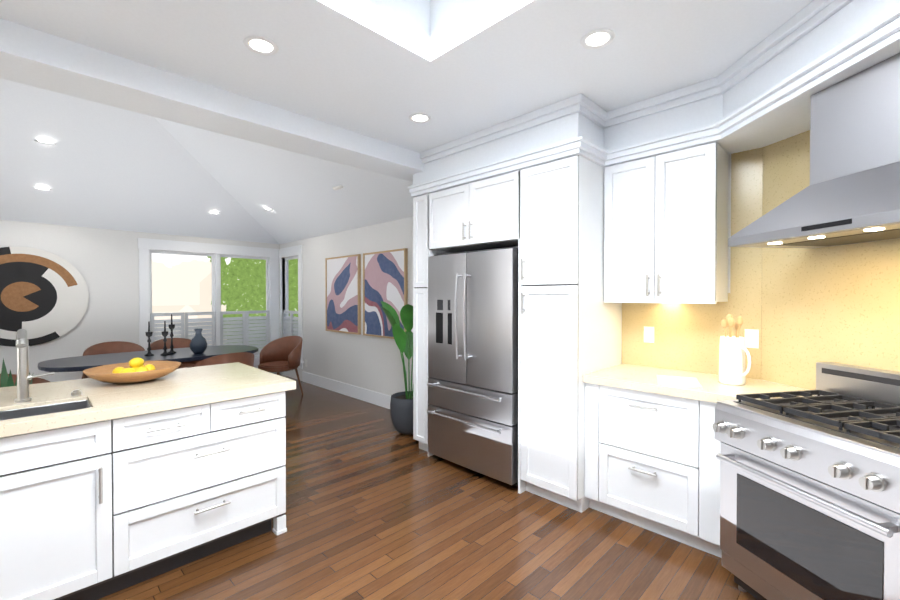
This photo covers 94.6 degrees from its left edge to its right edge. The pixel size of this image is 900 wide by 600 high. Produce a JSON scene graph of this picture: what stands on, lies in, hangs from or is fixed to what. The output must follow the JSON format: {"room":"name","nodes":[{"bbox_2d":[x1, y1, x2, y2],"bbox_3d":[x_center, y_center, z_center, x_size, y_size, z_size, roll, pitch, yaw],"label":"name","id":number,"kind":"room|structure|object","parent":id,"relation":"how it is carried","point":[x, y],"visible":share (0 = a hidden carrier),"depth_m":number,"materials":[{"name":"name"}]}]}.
{"room":"kitchen","nodes":[
{"label":"kitchen","id":0,"kind":"room"},
{"bbox_2d":[0,220,279,381],"bbox_3d":[-5.326,-0.473,5.431,0.120,3.700,6.170,1,1,45],"label":"wall","id":1,"kind":"structure","parent":0,"point":[104,263],"depth_m":5.75,"materials":[{"name":"paint"}]},
{"bbox_2d":[0,247,88,346],"bbox_3d":[-5.401,-0.041,5.249,0.033,1.260,1.260,1,1,45],"label":"art","id":2,"kind":"object","parent":1,"relation":"attached to","point":[44,296],"visible":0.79,"depth_m":5.33},
{"bbox_2d":[138,238,303,368],"bbox_3d":[-3.518,0.120,6.564,1.050,2.070,2.220,1,1,45],"label":"window unit","id":3,"kind":"structure","parent":1,"relation":"in","point":[216,333],"depth_m":6.92,"materials":[{"name":"white wood"}]},
{"bbox_2d":[0,78,413,243],"bbox_3d":[-3.726,-1.542,3.824,4.400,1.130,6.170,1,1,45],"label":"ceiling","id":4,"kind":"structure","parent":0,"point":[100,166],"depth_m":4.90,"materials":[{"name":"paint"}]},
{"bbox_2d":[33,187,51,190],"bbox_3d":[-4.747,-1.297,4.839,0.152,0.068,0.164,1,1,45],"label":"recessed light","id":5,"kind":"object","parent":4,"relation":"in","point":[42,189],"visible":0.65,"depth_m":4.80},
{"bbox_2d":[34,140,55,144],"bbox_3d":[-4.166,-1.622,4.274,0.152,0.068,0.164,1,1,45],"label":"recessed light","id":6,"kind":"object","parent":4,"relation":"in","point":[45,142],"visible":0.65,"depth_m":4.23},
{"bbox_2d":[333,185,342,189],"bbox_3d":[-1.263,-1.274,4.689,0.136,0.077,0.131,1,1,45],"label":"smoke detector","id":7,"kind":"object","parent":4,"relation":"attached to","point":[338,187],"visible":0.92,"depth_m":4.64,"materials":[{"name":"plastic"}]},
{"bbox_2d":[0,18,423,181],"bbox_3d":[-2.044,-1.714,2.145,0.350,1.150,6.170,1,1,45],"label":"ceiling beam","id":8,"kind":"structure","parent":0,"point":[29,56],"depth_m":2.45,"materials":[{"name":"paint"}]},
{"bbox_2d":[0,0,812,152],"bbox_3d":[0.090,-1.968,0.140,5.500,1.400,6.350,1,1,45],"label":"ceiling","id":9,"kind":"structure","parent":0,"point":[382,70],"depth_m":2.15,"materials":[{"name":"paint"}]},
{"bbox_2d":[243,36,278,55],"bbox_3d":[-0.955,-1.287,2.101,0.164,0.010,0.164,1,1,45],"label":"recessed light","id":10,"kind":"object","parent":9,"relation":"in","point":[260,45],"visible":1,"depth_m":2.10,"materials":[{"name":"white plastic"}]},
{"bbox_2d":[408,113,430,122],"bbox_3d":[-0.214,-1.296,2.958,0.164,0.010,0.164,1,1,45],"label":"recessed light","id":11,"kind":"object","parent":9,"relation":"in","point":[420,118],"visible":1,"depth_m":2.95,"materials":[{"name":"white plastic"}]},
{"bbox_2d":[580,28,614,48],"bbox_3d":[0.728,-1.286,2.047,0.164,0.010,0.164,1,1,45],"label":"recessed light","id":12,"kind":"object","parent":9,"relation":"in","point":[599,38],"visible":1,"depth_m":2.04,"materials":[{"name":"white plastic"}]},
{"bbox_2d":[97,374,757,599],"bbox_3d":[-1.662,1.443,1.924,10.450,0.060,6.350,1,1,45],"label":"floor","id":13,"kind":"structure","parent":0,"point":[379,506],"depth_m":2.40,"materials":[{"name":"brown wood"}]},
{"bbox_2d":[0,358,32,386],"bbox_3d":[-3.099,0.894,2.920,0.340,1.016,0.340,1,1,45],"label":"snake plant","id":14,"kind":"object","parent":13,"relation":"on","point":[6,381],"visible":0.04,"depth_m":2.96,"materials":[{"name":"green plant"}]},
{"bbox_2d":[0,373,49,385],"bbox_3d":[-3.691,0.981,3.484,0.652,0.838,0.653,1,1,45],"label":"chair","id":15,"kind":"object","parent":13,"relation":"on","point":[36,380],"visible":0.04,"depth_m":3.38,"materials":[{"name":"brown leather"}]},
{"bbox_2d":[83,341,144,355],"bbox_3d":[-4.217,0.963,5.237,0.566,0.838,0.621,1,1,45],"label":"chair","id":16,"kind":"object","parent":13,"relation":"on","point":[110,347],"visible":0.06,"depth_m":5.40,"materials":[{"name":"brown leather"}]},
{"bbox_2d":[0,390,287,599],"bbox_3d":[-2.228,0.982,1.897,0.960,0.864,2.628,1,1,45],"label":"kitchen island","id":17,"kind":"object","parent":13,"relation":"on","point":[106,489],"depth_m":2.00,"materials":[{"name":"wood"}]},
{"bbox_2d":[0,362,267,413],"bbox_3d":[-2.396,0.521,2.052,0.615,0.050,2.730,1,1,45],"label":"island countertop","id":18,"kind":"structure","parent":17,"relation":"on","point":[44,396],"depth_m":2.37,"materials":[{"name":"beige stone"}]},
{"bbox_2d":[14,329,80,402],"bbox_3d":[-1.961,0.315,2.031,0.250,0.362,0.242,1,1,45],"label":"faucet","id":19,"kind":"object","parent":18,"relation":"on","point":[24,376],"visible":1,"depth_m":2.02,"materials":[{"name":"silver metal"}]},
{"bbox_2d":[83,358,180,382],"bbox_3d":[-1.925,0.422,2.535,0.480,0.137,0.480,1,1,45],"label":"fruit bowl","id":20,"kind":"object","parent":18,"relation":"on","point":[134,370],"visible":1,"depth_m":2.48,"materials":[{"name":"brown wood"}]},
{"bbox_2d":[0,372,295,433],"bbox_3d":[-2.038,0.525,1.696,0.394,0.050,2.730,1,1,45],"label":"island countertop","id":21,"kind":"structure","parent":17,"relation":"on","point":[184,393],"depth_m":2.12,"materials":[{"name":"beige stone"}]},
{"bbox_2d":[38,345,257,378],"bbox_3d":[-3.363,1.010,4.852,1.040,0.755,2.060,1,1,45],"label":"dining table","id":22,"kind":"object","parent":13,"relation":"on","point":[74,364],"visible":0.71,"depth_m":4.59,"materials":[{"name":"black wood"}]},
{"bbox_2d":[144,321,153,355],"bbox_3d":[-3.420,0.438,4.718,0.090,0.390,0.090,1,1,45],"label":"candlestick","id":23,"kind":"object","parent":22,"relation":"on","point":[149,335],"visible":1,"depth_m":4.71,"materials":[{"name":"black metal"}]},
{"bbox_2d":[160,321,169,355],"bbox_3d":[-3.278,0.438,4.775,0.090,0.390,0.090,1,1,45],"label":"candlestick","id":24,"kind":"object","parent":22,"relation":"on","point":[164,333],"visible":1,"depth_m":4.76,"materials":[{"name":"black metal"}]},
{"bbox_2d":[167,314,175,353],"bbox_3d":[-3.300,0.401,4.923,0.090,0.460,0.090,1,1,45],"label":"candlestick","id":25,"kind":"object","parent":22,"relation":"on","point":[171,328],"visible":0.98,"depth_m":4.91,"materials":[{"name":"black metal"}]},
{"bbox_2d":[190,329,206,353],"bbox_3d":[-2.974,0.486,4.910,0.180,0.290,0.180,1,1,45],"label":"vase","id":26,"kind":"object","parent":22,"relation":"on","point":[198,343],"visible":1,"depth_m":4.86,"materials":[{"name":"ceramic"}]},
{"bbox_2d":[150,338,200,368],"bbox_3d":[-3.758,0.958,5.697,0.566,0.838,0.621,1,1,45],"label":"chair","id":27,"kind":"object","parent":13,"relation":"on","point":[177,343],"visible":0.08,"depth_m":5.85,"materials":[{"name":"brown leather"}]},
{"bbox_2d":[192,352,253,366],"bbox_3d":[-2.472,0.970,4.532,0.584,0.838,0.621,1,1,45],"label":"chair","id":28,"kind":"object","parent":13,"relation":"on","point":[246,358],"visible":0.1,"depth_m":4.31,"materials":[{"name":"brown leather"}]},
{"bbox_2d":[258,336,302,394],"bbox_3d":[-2.440,0.955,5.927,0.630,0.838,0.632,1,1,45],"label":"chair","id":29,"kind":"object","parent":13,"relation":"on","point":[279,355],"visible":0.83,"depth_m":6.04,"materials":[{"name":"brown leather"}]},
{"bbox_2d":[380,301,412,434],"bbox_3d":[-0.441,0.628,4.386,0.785,1.517,0.680,1,1,45],"label":"potted plant","id":30,"kind":"object","parent":13,"relation":"on","point":[401,408],"visible":0.73,"depth_m":4.21,"materials":[{"name":"green plant"}]},
{"bbox_2d":[413,193,444,456],"bbox_3d":[-0.018,0.222,4.005,0.220,2.340,0.696,1,1,45],"label":"tall cabinet","id":31,"kind":"object","parent":13,"relation":"on","point":[421,252],"depth_m":3.78,"materials":[{"name":"white wood"}]},
{"bbox_2d":[427,246,517,485],"bbox_3d":[0.348,0.499,3.540,0.904,1.795,0.799,1,1,45],"label":"fridge","id":32,"kind":"object","parent":13,"relation":"on","point":[472,385],"visible":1,"depth_m":3.23,"materials":[{"name":"metal"}]},
{"bbox_2d":[517,155,621,512],"bbox_3d":[0.903,0.231,3.087,0.462,2.340,0.696,1,1,45],"label":"tall cabinet","id":33,"kind":"object","parent":13,"relation":"on","point":[547,219],"depth_m":2.83,"materials":[{"name":"white wood"}]},
{"bbox_2d":[583,364,806,557],"bbox_3d":[1.501,0.949,2.534,1.173,0.915,0.631,1,1,45],"label":"base cabinet","id":34,"kind":"object","parent":13,"relation":"on","point":[652,451],"visible":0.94,"depth_m":2.45,"materials":[{"name":"white wood"}]},
{"bbox_2d":[657,375,701,387],"bbox_3d":[1.371,0.486,2.498,0.220,0.010,0.300,0,1,25],"label":"newspaper","id":35,"kind":"object","parent":34,"relation":"on","point":[691,382],"visible":0.96,"depth_m":2.45,"materials":[{"name":"white paper"}]},
{"bbox_2d":[718,314,750,384],"bbox_3d":[1.679,0.287,2.439,0.171,0.409,0.137,1,1,45],"label":"pitcher","id":36,"kind":"object","parent":34,"relation":"on","point":[733,370],"visible":1,"depth_m":2.41,"materials":[{"name":"white ceramic"}]},
{"bbox_2d":[712,362,899,599],"bbox_3d":[1.701,0.873,1.740,0.762,1.085,0.759,0,1,-12],"label":"range","id":37,"kind":"object","parent":13,"relation":"on","point":[809,494],"visible":1,"depth_m":1.69,"materials":[{"name":"silver metal"}]},
{"bbox_2d":[280,154,750,395],"bbox_3d":[-0.556,-0.470,5.116,7.320,3.700,0.120,1,1,45],"label":"wall","id":38,"kind":"structure","parent":0,"point":[373,363],"depth_m":5.88,"materials":[{"name":"paint"}]},
{"bbox_2d":[325,254,360,334],"bbox_3d":[-1.559,-0.079,6.005,0.910,1.100,0.038,1,1,45],"label":"art","id":39,"kind":"object","parent":38,"relation":"attached to","point":[342,294],"visible":1,"depth_m":5.96,"materials":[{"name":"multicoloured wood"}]},
{"bbox_2d":[302,371,390,408],"bbox_3d":[-1.167,1.290,5.647,3.670,0.170,0.016,1,1,45],"label":"baseboard","id":40,"kind":"structure","parent":38,"relation":"attached to","point":[371,396],"depth_m":5.88,"materials":[{"name":"white wood"}]},
{"bbox_2d":[363,248,407,338],"bbox_3d":[-0.840,-0.072,5.288,0.900,1.100,0.038,1,1,45],"label":"art","id":41,"kind":"object","parent":38,"relation":"attached to","point":[385,276],"visible":0.79,"depth_m":5.29,"materials":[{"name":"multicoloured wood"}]},
{"bbox_2d":[429,169,520,253],"bbox_3d":[0.399,-0.694,3.579,0.994,0.500,0.696,1,1,45],"label":"upper cabinet","id":42,"kind":"object","parent":38,"relation":"attached to","point":[484,214],"depth_m":3.29,"materials":[{"name":"white wood"}]},
{"bbox_2d":[604,142,728,303],"bbox_3d":[1.424,-0.458,2.786,0.682,0.955,0.360,1,1,45],"label":"upper cabinet","id":43,"kind":"object","parent":38,"relation":"attached to","point":[666,228],"visible":1,"depth_m":2.64,"materials":[{"name":"white wood"}]},
{"bbox_2d":[408,0,899,196],"bbox_3d":[1.238,-1.107,1.794,5.103,0.357,2.041,1,1,45],"label":"crown molding","id":44,"kind":"structure","parent":0,"point":[760,94],"depth_m":2.46,"materials":[{"name":"paint"}]},
{"label":"outside","id":45,"kind":"structure","parent":0,"visible":0},
{"bbox_2d":[152,253,297,347],"bbox_3d":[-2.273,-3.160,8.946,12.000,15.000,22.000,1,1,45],"label":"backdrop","id":46,"kind":"structure","parent":45,"point":[181,283],"depth_m":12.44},
{"bbox_3d":[2.430,-0.422,0.522,3.588,3.700,2.407,1,1,45],"label":"wall","id":47,"kind":"structure","parent":0,"visible":0},
{"bbox_2d":[622,130,899,389],"bbox_3d":[2.014,-0.206,1.010,4.035,1.428,2.068,1,1,45],"label":"backsplash","id":48,"kind":"structure","parent":47,"relation":"attached to","point":[803,311],"depth_m":2.42,"materials":[{"name":"stone"}]},
{"bbox_2d":[644,326,653,342],"bbox_3d":[1.449,0.252,3.022,0.072,0.116,0.006,1,1,45],"label":"electrical outlet","id":49,"kind":"object","parent":48,"relation":"attached to","point":[648,334],"visible":1,"depth_m":3.02,"materials":[{"name":"plastic"}]},
{"bbox_2d":[745,329,758,347],"bbox_3d":[1.882,0.241,2.590,0.072,0.116,0.006,1,1,45],"label":"electrical outlet","id":50,"kind":"object","parent":48,"relation":"attached to","point":[751,338],"visible":0.92,"depth_m":2.59,"materials":[{"name":"plastic"}]},
{"bbox_2d":[728,53,899,247],"bbox_3d":[1.785,-0.597,1.724,0.518,0.655,1.000,0,1,-8],"label":"range hood","id":51,"kind":"object","parent":47,"relation":"attached to","point":[850,194],"visible":1,"depth_m":1.71,"materials":[{"name":"silver metal"}]}
]}

